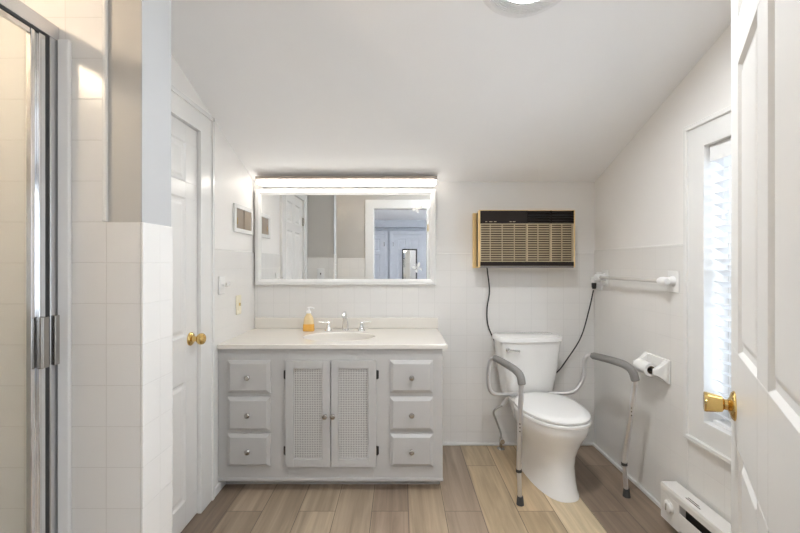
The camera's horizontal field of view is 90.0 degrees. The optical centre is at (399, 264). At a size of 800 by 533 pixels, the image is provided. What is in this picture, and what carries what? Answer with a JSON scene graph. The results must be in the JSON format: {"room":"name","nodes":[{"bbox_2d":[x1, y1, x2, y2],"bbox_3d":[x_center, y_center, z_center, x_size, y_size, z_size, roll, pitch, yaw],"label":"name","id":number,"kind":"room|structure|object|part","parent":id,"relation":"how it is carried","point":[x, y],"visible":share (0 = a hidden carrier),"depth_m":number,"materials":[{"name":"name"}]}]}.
{"room":"bathroom","nodes":[
{"label":"bathroom","id":0,"kind":"room"},
{"bbox_2d":[0,0,171,532],"bbox_3d":[-1.244,-0.026,1.139,1.113,2.500,0.143,0,0,0],"label":"wall partition","id":1,"kind":"structure","parent":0,"point":[121,229],"depth_m":1.07,"materials":[{"name":"white tile"}]},
{"bbox_2d":[171,53,254,485],"bbox_3d":[-1.045,-0.026,1.969,0.118,2.500,1.518,0,0,0],"label":"wall","id":2,"kind":"structure","parent":0,"point":[234,251],"depth_m":2.31,"materials":[{"name":"paint"}]},
{"bbox_2d":[171,115,205,532],"bbox_3d":[-0.982,0.281,1.634,0.103,1.873,0.668,0,0,0],"label":"door","id":3,"kind":"structure","parent":2,"relation":"in","point":[185,339],"depth_m":1.85,"materials":[{"name":"white paint"}]},
{"bbox_3d":[-0.964,0.352,1.905,0.068,0.064,0.064,0,0,0],"label":"knob","id":4,"kind":"part","parent":3,"relation":"part of","materials":[{"name":"gold metal"}]},
{"bbox_2d":[171,85,214,513],"bbox_3d":[-1.032,0.229,1.654,0.124,1.991,0.884,0,0,0],"label":"door frame","id":5,"kind":"structure","parent":2,"relation":"attached to","point":[184,109],"depth_m":1.99,"materials":[{"name":"white paint"}]},
{"bbox_2d":[215,481,225,496],"bbox_3d":[-0.979,1.202,2.411,0.014,0.045,0.618,0,0,0],"label":"baseboard","id":6,"kind":"structure","parent":2,"relation":"attached to","point":[221,484],"depth_m":2.15,"materials":[{"name":"white paint"}]},
{"bbox_2d":[218,276,230,294],"bbox_3d":[-0.964,0.111,2.200,0.044,0.100,0.070,0,0,0],"label":"robe hook","id":7,"kind":"object","parent":2,"relation":"attached to","point":[222,284],"visible":1,"depth_m":2.19,"materials":[{"name":"white ceramic"}]},
{"bbox_3d":[-0.981,0.111,2.200,0.010,0.100,0.070,0,0,0],"label":"plate","id":8,"kind":"part","parent":7,"relation":"part of","materials":[{"name":"white ceramic"}]},
{"bbox_2d":[236,295,240,314],"bbox_3d":[-0.979,0.242,2.435,0.014,0.116,0.072,0,0,0],"label":"light switch","id":9,"kind":"object","parent":2,"relation":"attached to","point":[238,297],"visible":1,"depth_m":2.42,"materials":[{"name":"beige plastic"}]},
{"bbox_2d":[233,203,252,234],"bbox_3d":[-0.987,-0.284,2.526,0.014,0.172,0.299,0,0,0],"label":"recessed wall box","id":10,"kind":"object","parent":2,"relation":"attached to","point":[242,215],"visible":1,"depth_m":2.51,"materials":[{"name":"white paint"}]},
{"bbox_3d":[-0.991,-0.284,2.470,0.003,0.120,0.132,0,0,0],"label":"sliding pane","id":11,"kind":"part","parent":10,"relation":"part of","materials":[{"name":"brown metal"}]},
{"bbox_3d":[-0.987,-0.284,2.590,0.003,0.120,0.114,0,0,0],"label":"sliding pane","id":12,"kind":"part","parent":10,"relation":"part of","materials":[{"name":"brown metal"}]},
{"bbox_2d":[254,182,594,442],"bbox_3d":[0.117,0.274,2.820,2.805,1.900,0.200,0,0,0],"label":"wall","id":13,"kind":"structure","parent":0,"point":[553,300],"depth_m":2.72,"materials":[{"name":"tile"}]},
{"bbox_2d":[255,189,435,284],"bbox_3d":[-0.366,-0.189,2.704,1.217,0.645,0.031,0,0,0],"label":"wall mirror","id":14,"kind":"object","parent":13,"relation":"attached to","point":[303,236],"visible":1,"depth_m":2.70,"materials":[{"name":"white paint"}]},
{"bbox_2d":[412,262,421,272],"bbox_3d":[0.113,0.017,2.701,0.071,0.072,0.001,0,0,0],"label":"decal","id":15,"kind":"object","parent":14,"relation":"attached to","point":[418,264],"visible":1,"depth_m":2.70,"materials":[{"name":"white plastic"}]},
{"bbox_2d":[412,203,421,212],"bbox_3d":[0.116,-0.384,2.701,0.068,0.069,0.001,0,0,0],"label":"decal","id":16,"kind":"object","parent":14,"relation":"attached to","point":[414,204],"visible":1,"depth_m":2.70,"materials":[{"name":"white plastic"}]},
{"bbox_2d":[255,176,436,186],"bbox_3d":[-0.350,-0.553,2.662,1.185,0.051,0.114,0,0,0],"label":"vanity light","id":17,"kind":"object","parent":13,"relation":"attached to","point":[264,181],"visible":1,"depth_m":2.62,"materials":[{"name":"white plastic"}]},
{"bbox_3d":[-0.350,-0.546,2.700,1.160,0.037,0.040,0,0,0],"label":"plate","id":18,"kind":"part","parent":17,"relation":"part of","materials":[{"name":"white plastic"}]},
{"bbox_2d":[254,317,437,327],"bbox_3d":[-0.363,0.392,2.708,1.240,0.072,0.020,0,0,0],"label":"backsplash","id":19,"kind":"structure","parent":13,"relation":"attached to","point":[259,322],"depth_m":2.70,"materials":[{"name":"stone"}]},
{"bbox_2d":[443,443,592,445],"bbox_3d":[0.778,1.215,2.714,1.057,0.018,0.012,0,0,0],"label":"baseboard","id":20,"kind":"structure","parent":13,"relation":"attached to","point":[444,444],"depth_m":2.71,"materials":[{"name":"white paint"}]},
{"bbox_2d":[472,210,596,372],"bbox_3d":[0.894,0.217,2.641,0.803,1.140,0.157,0,0,0],"label":"air conditioner","id":21,"kind":"object","parent":13,"relation":"attached to","point":[500,238],"visible":0.86,"depth_m":2.57,"materials":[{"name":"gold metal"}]},
{"bbox_3d":[0.666,-0.307,2.583,0.300,0.082,0.037,0,0,0],"label":"control panel","id":22,"kind":"part","parent":21,"relation":"part of","materials":[{"name":"black plastic"}]},
{"bbox_2d":[480,224,573,261],"bbox_3d":[0.816,-0.143,2.578,0.600,0.245,0.031,0,0,0],"label":"grille","id":23,"kind":"object","parent":21,"relation":"attached to","point":[498,242],"depth_m":2.59,"materials":[{"name":"beige plastic"}]},
{"bbox_3d":[0.927,0.386,2.680,0.711,0.803,0.069,0,0,2],"label":"power cord","id":24,"kind":"part","parent":21,"relation":"part of","materials":[{"name":"black plastic"}]},
{"bbox_2d":[527,211,573,223],"bbox_3d":[0.966,-0.307,2.583,0.298,0.082,0.036,0,0,0],"label":"grille","id":25,"kind":"object","parent":21,"relation":"attached to","point":[533,217],"depth_m":2.57,"materials":[{"name":"black plastic"}]},
{"bbox_2d":[181,446,678,532],"bbox_3d":[-0.125,1.249,1.565,3.350,0.050,2.770,0,0,0],"label":"floor","id":26,"kind":"structure","parent":0,"point":[477,492],"depth_m":2.03,"materials":[{"name":"brown wood"}]},
{"bbox_2d":[0,0,70,532],"bbox_3d":[-0.923,0.295,0.687,0.093,1.858,0.765,0,0,0],"label":"shower enclosure","id":27,"kind":"object","parent":26,"relation":"on","point":[48,57],"visible":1,"depth_m":1.04,"materials":[{"name":"white metal"}]},
{"bbox_3d":[-0.921,0.252,0.688,0.017,1.684,0.686,0,0,0],"label":"door frame","id":28,"kind":"part","parent":27,"relation":"part of","materials":[{"name":"silver metal"}]},
{"bbox_3d":[-0.927,-0.615,0.687,0.035,0.038,0.764,0,0,0],"label":"header rail","id":29,"kind":"part","parent":27,"relation":"part of","materials":[{"name":"white metal"}]},
{"bbox_3d":[-0.905,0.197,1.016,0.014,0.130,0.024,0,0,0],"label":"handle","id":30,"kind":"part","parent":27,"relation":"part of","materials":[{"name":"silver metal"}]},
{"bbox_3d":[-0.905,0.197,1.054,0.010,0.130,0.020,0,0,0],"label":"strike plate","id":31,"kind":"part","parent":27,"relation":"part of","materials":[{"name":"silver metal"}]},
{"bbox_2d":[218,349,442,483],"bbox_3d":[-0.376,0.838,2.416,1.217,0.773,0.598,0,0,0],"label":"vanity cabinet","id":32,"kind":"object","parent":26,"relation":"on","point":[286,416],"visible":0.96,"depth_m":2.15,"materials":[{"name":"paint"}]},
{"bbox_3d":[-0.815,0.998,2.132,0.029,0.029,0.029,0,0,0],"label":"knob","id":33,"kind":"part","parent":32,"relation":"part of","materials":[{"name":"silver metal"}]},
{"bbox_3d":[-0.815,0.998,2.155,0.231,0.176,0.018,0,0,0],"label":"drawer","id":34,"kind":"part","parent":32,"relation":"part of","materials":[{"name":"paint"}]},
{"bbox_3d":[-0.815,0.802,2.155,0.231,0.181,0.018,0,0,0],"label":"drawer","id":35,"kind":"part","parent":32,"relation":"part of","materials":[{"name":"paint"}]},
{"bbox_3d":[-0.815,0.602,2.155,0.231,0.176,0.018,0,0,0],"label":"drawer","id":36,"kind":"part","parent":32,"relation":"part of","materials":[{"name":"paint"}]},
{"bbox_3d":[-0.494,0.800,2.155,0.242,0.572,0.018,0,0,0],"label":"door","id":37,"kind":"part","parent":32,"relation":"part of","materials":[{"name":"paint"}]},
{"bbox_3d":[-0.494,0.799,2.155,0.155,0.487,0.002,0,0,0],"label":"cane panel","id":38,"kind":"part","parent":32,"relation":"part of","materials":[{"name":"grey wicker"}]},
{"bbox_3d":[-0.376,1.159,2.162,1.217,0.018,0.005,0,0,0],"label":"molding","id":39,"kind":"part","parent":32,"relation":"part of","materials":[{"name":"paint"}]},
{"bbox_2d":[217,317,447,348],"bbox_3d":[-0.364,0.472,2.433,1.242,0.232,0.570,0,0,0],"label":"countertop","id":40,"kind":"structure","parent":32,"relation":"on","point":[268,332],"depth_m":2.50,"materials":[{"name":"stone"}]},
{"bbox_2d":[303,307,314,330],"bbox_3d":[-0.591,0.349,2.595,0.076,0.156,0.048,0,0,0],"label":"soap dispenser","id":41,"kind":"object","parent":40,"relation":"on","point":[308,324],"visible":1,"depth_m":2.58,"materials":[{"name":"orange plastic"}]},
{"bbox_2d":[303,313,313,323],"bbox_3d":[-0.592,0.347,2.595,0.068,0.069,0.046,0,0,0],"label":"bottle","id":42,"kind":"object","parent":41,"relation":"on","point":[308,319],"depth_m":2.58,"materials":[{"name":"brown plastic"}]},
{"bbox_2d":[319,311,370,330],"bbox_3d":[-0.360,0.362,2.584,0.341,0.132,0.127,0,0,0],"label":"sink faucet","id":43,"kind":"object","parent":40,"relation":"on","point":[345,326],"visible":1,"depth_m":2.60,"materials":[{"name":"silver metal"}]},
{"bbox_3d":[-0.486,0.397,2.620,0.089,0.061,0.052,0,0,0],"label":"handle","id":44,"kind":"part","parent":43,"relation":"part of","materials":[{"name":"silver metal"}]},
{"bbox_3d":[-0.357,0.362,2.584,0.054,0.131,0.127,0,0,0],"label":"spout","id":45,"kind":"part","parent":43,"relation":"part of","materials":[{"name":"silver metal"}]},
{"bbox_3d":[-0.234,0.397,2.620,0.089,0.061,0.052,0,0,0],"label":"handle","id":46,"kind":"part","parent":43,"relation":"part of","materials":[{"name":"silver metal"}]},
{"bbox_3d":[-0.252,0.799,2.155,0.161,0.487,0.002,0,0,0],"label":"cane panel","id":47,"kind":"part","parent":32,"relation":"part of","materials":[{"name":"grey wicker"}]},
{"bbox_3d":[-0.249,0.800,2.155,0.242,0.572,0.018,0,0,0],"label":"door","id":48,"kind":"part","parent":32,"relation":"part of","materials":[{"name":"paint"}]},
{"bbox_3d":[0.062,0.998,2.155,0.233,0.176,0.018,0,0,0],"label":"drawer","id":49,"kind":"part","parent":32,"relation":"part of","materials":[{"name":"paint"}]},
{"bbox_3d":[0.062,0.802,2.155,0.233,0.181,0.018,0,0,0],"label":"drawer","id":50,"kind":"part","parent":32,"relation":"part of","materials":[{"name":"paint"}]},
{"bbox_3d":[0.062,0.602,2.155,0.233,0.176,0.018,0,0,0],"label":"drawer","id":51,"kind":"part","parent":32,"relation":"part of","materials":[{"name":"paint"}]},
{"bbox_2d":[493,397,508,449],"bbox_3d":[0.674,1.050,2.662,0.088,0.346,0.083,0,0,-40],"label":"supply hose","id":52,"kind":"object","parent":26,"relation":"on","point":[501,440],"visible":0.95,"depth_m":2.66,"materials":[{"name":"silver metal"}]},
{"bbox_2d":[492,332,591,502],"bbox_3d":[0.845,0.836,2.347,0.420,0.776,0.674,0,0,-6],"label":"toilet","id":53,"kind":"object","parent":26,"relation":"on","point":[555,426],"visible":0.88,"depth_m":2.23,"materials":[{"name":"white ceramic"}]},
{"bbox_3d":[0.693,0.524,2.453,0.085,0.026,0.029,0,0,9],"label":"flush lever","id":54,"kind":"part","parent":53,"relation":"part of","materials":[{"name":"silver metal"}]},
{"bbox_3d":[0.819,0.656,2.575,0.399,0.346,0.204,0,0,-6],"label":"tank","id":55,"kind":"part","parent":53,"relation":"part of","materials":[{"name":"white ceramic"}]},
{"bbox_3d":[0.819,0.465,2.573,0.420,0.034,0.220,0,0,-6],"label":"tank lid","id":56,"kind":"part","parent":53,"relation":"part of","materials":[{"name":"white ceramic"}]},
{"bbox_3d":[0.856,0.824,2.251,0.372,0.018,0.479,0,0,-6],"label":"seat","id":57,"kind":"part","parent":53,"relation":"part of","materials":[{"name":"white plastic"}]},
{"bbox_3d":[0.855,0.796,2.255,0.366,0.030,0.479,0,0,-6],"label":"lid","id":58,"kind":"part","parent":53,"relation":"part of","materials":[{"name":"white plastic"}]},
{"bbox_2d":[486,352,639,506],"bbox_3d":[0.871,0.861,2.252,0.693,0.725,0.502,0,0,0],"label":"rails","id":59,"kind":"object","parent":26,"relation":"on","point":[634,376],"visible":0.98,"depth_m":2.09,"materials":[{"name":"grey metal"}]},
{"bbox_3d":[0.599,0.576,2.220,0.048,0.086,0.386,0,0,-7],"label":"armrest","id":60,"kind":"part","parent":59,"relation":"part of","materials":[{"name":"grey plastic"}]},
{"bbox_3d":[0.616,0.821,2.046,0.042,0.445,0.029,0,0,0],"label":"leg","id":61,"kind":"part","parent":59,"relation":"part of","materials":[{"name":"silver metal"}]},
{"bbox_3d":[1.167,0.544,2.206,0.056,0.092,0.412,0,0,-4],"label":"armrest","id":62,"kind":"part","parent":59,"relation":"part of","materials":[{"name":"grey plastic"}]},
{"bbox_3d":[1.188,0.807,2.069,0.032,0.477,0.120,0,0,0],"label":"leg","id":63,"kind":"part","parent":59,"relation":"part of","materials":[{"name":"silver metal"}]},
{"bbox_2d":[171,0,730,181],"bbox_3d":[-0.125,-0.884,1.550,3.350,0.773,2.740,0,0,0],"label":"ceiling","id":64,"kind":"structure","parent":0,"point":[448,90],"depth_m":1.89,"materials":[{"name":"paint"}]},
{"bbox_2d":[483,0,561,17],"bbox_3d":[0.460,-1.037,1.399,0.379,0.142,0.359,0,0,-8],"label":"exhaust fan light","id":65,"kind":"object","parent":64,"relation":"attached to","point":[507,8],"visible":1,"depth_m":1.52,"materials":[{"name":"white plastic"}]},
{"bbox_2d":[490,0,555,14],"bbox_3d":[0.460,-1.028,1.394,0.327,0.010,0.327,0,-20,0],"label":"shade","id":66,"kind":"object","parent":65,"relation":"attached to","point":[501,7],"depth_m":1.52,"materials":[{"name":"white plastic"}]},
{"bbox_2d":[594,23,730,523],"bbox_3d":[1.393,-0.026,1.454,0.148,2.500,2.548,0,0,0],"label":"wall","id":67,"kind":"structure","parent":0,"point":[639,195],"depth_m":2.10,"materials":[{"name":"paint"}]},
{"bbox_2d":[591,272,601,289],"bbox_3d":[1.293,0.105,2.640,0.052,0.116,0.072,0,0,0],"label":"wall outlet","id":68,"kind":"object","parent":67,"relation":"attached to","point":[599,282],"visible":0.79,"depth_m":2.62,"materials":[{"name":"white plastic"}]},
{"bbox_3d":[1.316,0.105,2.640,0.006,0.116,0.072,0,0,0],"label":"plate","id":69,"kind":"part","parent":68,"relation":"part of","materials":[{"name":"white plastic"}]},
{"bbox_2d":[592,442,660,508],"bbox_3d":[1.312,1.214,1.520,0.014,0.020,2.400,0,0,0],"label":"baseboard","id":70,"kind":"structure","parent":67,"relation":"attached to","point":[600,450],"depth_m":2.26,"materials":[{"name":"white paint"}]},
{"bbox_2d":[593,269,679,292],"bbox_3d":[1.283,0.081,2.245,0.071,0.105,0.720,0,0,0],"label":"towel bar","id":71,"kind":"object","parent":67,"relation":"attached to","point":[673,279],"visible":1,"depth_m":1.96,"materials":[{"name":"grey"}]},
{"bbox_3d":[1.316,0.081,2.565,0.006,0.105,0.080,0,0,0],"label":"wall plate","id":72,"kind":"part","parent":71,"relation":"part of","materials":[{"name":"white ceramic"}]},
{"bbox_3d":[1.316,0.081,1.925,0.006,0.105,0.080,0,0,0],"label":"wall plate","id":73,"kind":"part","parent":71,"relation":"part of","materials":[{"name":"white ceramic"}]},
{"bbox_2d":[633,352,670,383],"bbox_3d":[1.280,0.523,2.045,0.078,0.118,0.200,0,0,0],"label":"toilet paper holder","id":74,"kind":"object","parent":67,"relation":"attached to","point":[662,372],"visible":0.64,"depth_m":1.96,"materials":[{"name":"white ceramic"}]},
{"bbox_3d":[1.274,0.524,2.128,0.066,0.108,0.033,0,0,0],"label":"post","id":75,"kind":"part","parent":74,"relation":"part of","materials":[{"name":"white ceramic"}]},
{"bbox_2d":[633,359,656,376],"bbox_3d":[1.253,0.524,2.046,0.066,0.066,0.101,0,0,0],"label":"toilet paper","id":76,"kind":"object","parent":74,"relation":"on","point":[642,366],"visible":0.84,"depth_m":2.02,"materials":[{"name":"white paper"}]},
{"bbox_3d":[1.274,0.524,1.962,0.066,0.108,0.033,0,0,0],"label":"post","id":77,"kind":"part","parent":74,"relation":"part of","materials":[{"name":"white ceramic"}]},
{"bbox_2d":[661,481,730,532],"bbox_3d":[1.260,1.102,1.420,0.090,0.164,0.940,0,0,0],"label":"baseboard heater","id":78,"kind":"object","parent":67,"relation":"attached to","point":[680,508],"visible":1,"depth_m":1.74,"materials":[{"name":"metal"}]},
{"bbox_3d":[1.224,1.106,1.830,0.013,0.062,0.062,0,0,0],"label":"knob","id":79,"kind":"part","parent":78,"relation":"part of","materials":[{"name":"plastic"}]},
{"bbox_2d":[683,106,730,464],"bbox_3d":[1.381,0.080,1.402,0.172,1.410,0.860,0,0,0],"label":"window","id":80,"kind":"structure","parent":67,"relation":"in","point":[700,308],"depth_m":1.72,"materials":[{"name":"white paint"}]},
{"bbox_2d":[710,138,730,430],"bbox_3d":[1.353,0.081,1.401,0.073,1.184,0.630,0,0,0],"label":"blind","id":81,"kind":"object","parent":80,"relation":"attached to","point":[720,152],"visible":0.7,"depth_m":1.67,"materials":[{"name":"white plastic"}]},
{"bbox_3d":[1.359,0.665,1.399,0.048,0.015,0.614,0,0,0],"label":"rail","id":82,"kind":"part","parent":81,"relation":"part of","materials":[{"name":"white plastic"}]},
{"bbox_3d":[1.323,-0.322,1.636,0.014,0.268,0.014,0,0,0],"label":"pull cord","id":83,"kind":"part","parent":81,"relation":"part of","materials":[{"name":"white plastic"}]},
{"bbox_3d":[1.359,0.098,1.616,0.056,1.132,0.002,0,0,0],"label":"ladder cord","id":84,"kind":"part","parent":81,"relation":"part of","materials":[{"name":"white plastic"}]},
{"bbox_3d":[1.429,0.080,1.402,0.035,1.194,0.638,0,0,0],"label":"sash","id":85,"kind":"part","parent":80,"relation":"part of","materials":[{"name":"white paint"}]},
{"bbox_3d":[-0.186,-0.026,0.244,3.227,2.500,0.128,0,0,0],"label":"wall","id":86,"kind":"structure","parent":0,"visible":0},
{"bbox_2d":[703,0,799,532],"bbox_3d":[0.565,0.249,0.600,0.141,1.940,0.699,0,0,34],"label":"door","id":87,"kind":"structure","parent":86,"relation":"in","point":[763,402],"depth_m":0.59,"materials":[{"name":"white paint"}]},
{"bbox_3d":[0.688,0.299,0.863,0.053,0.062,0.062,0,0,34],"label":"knob","id":88,"kind":"part","parent":87,"relation":"part of","materials":[{"name":"gold metal"}]}
]}

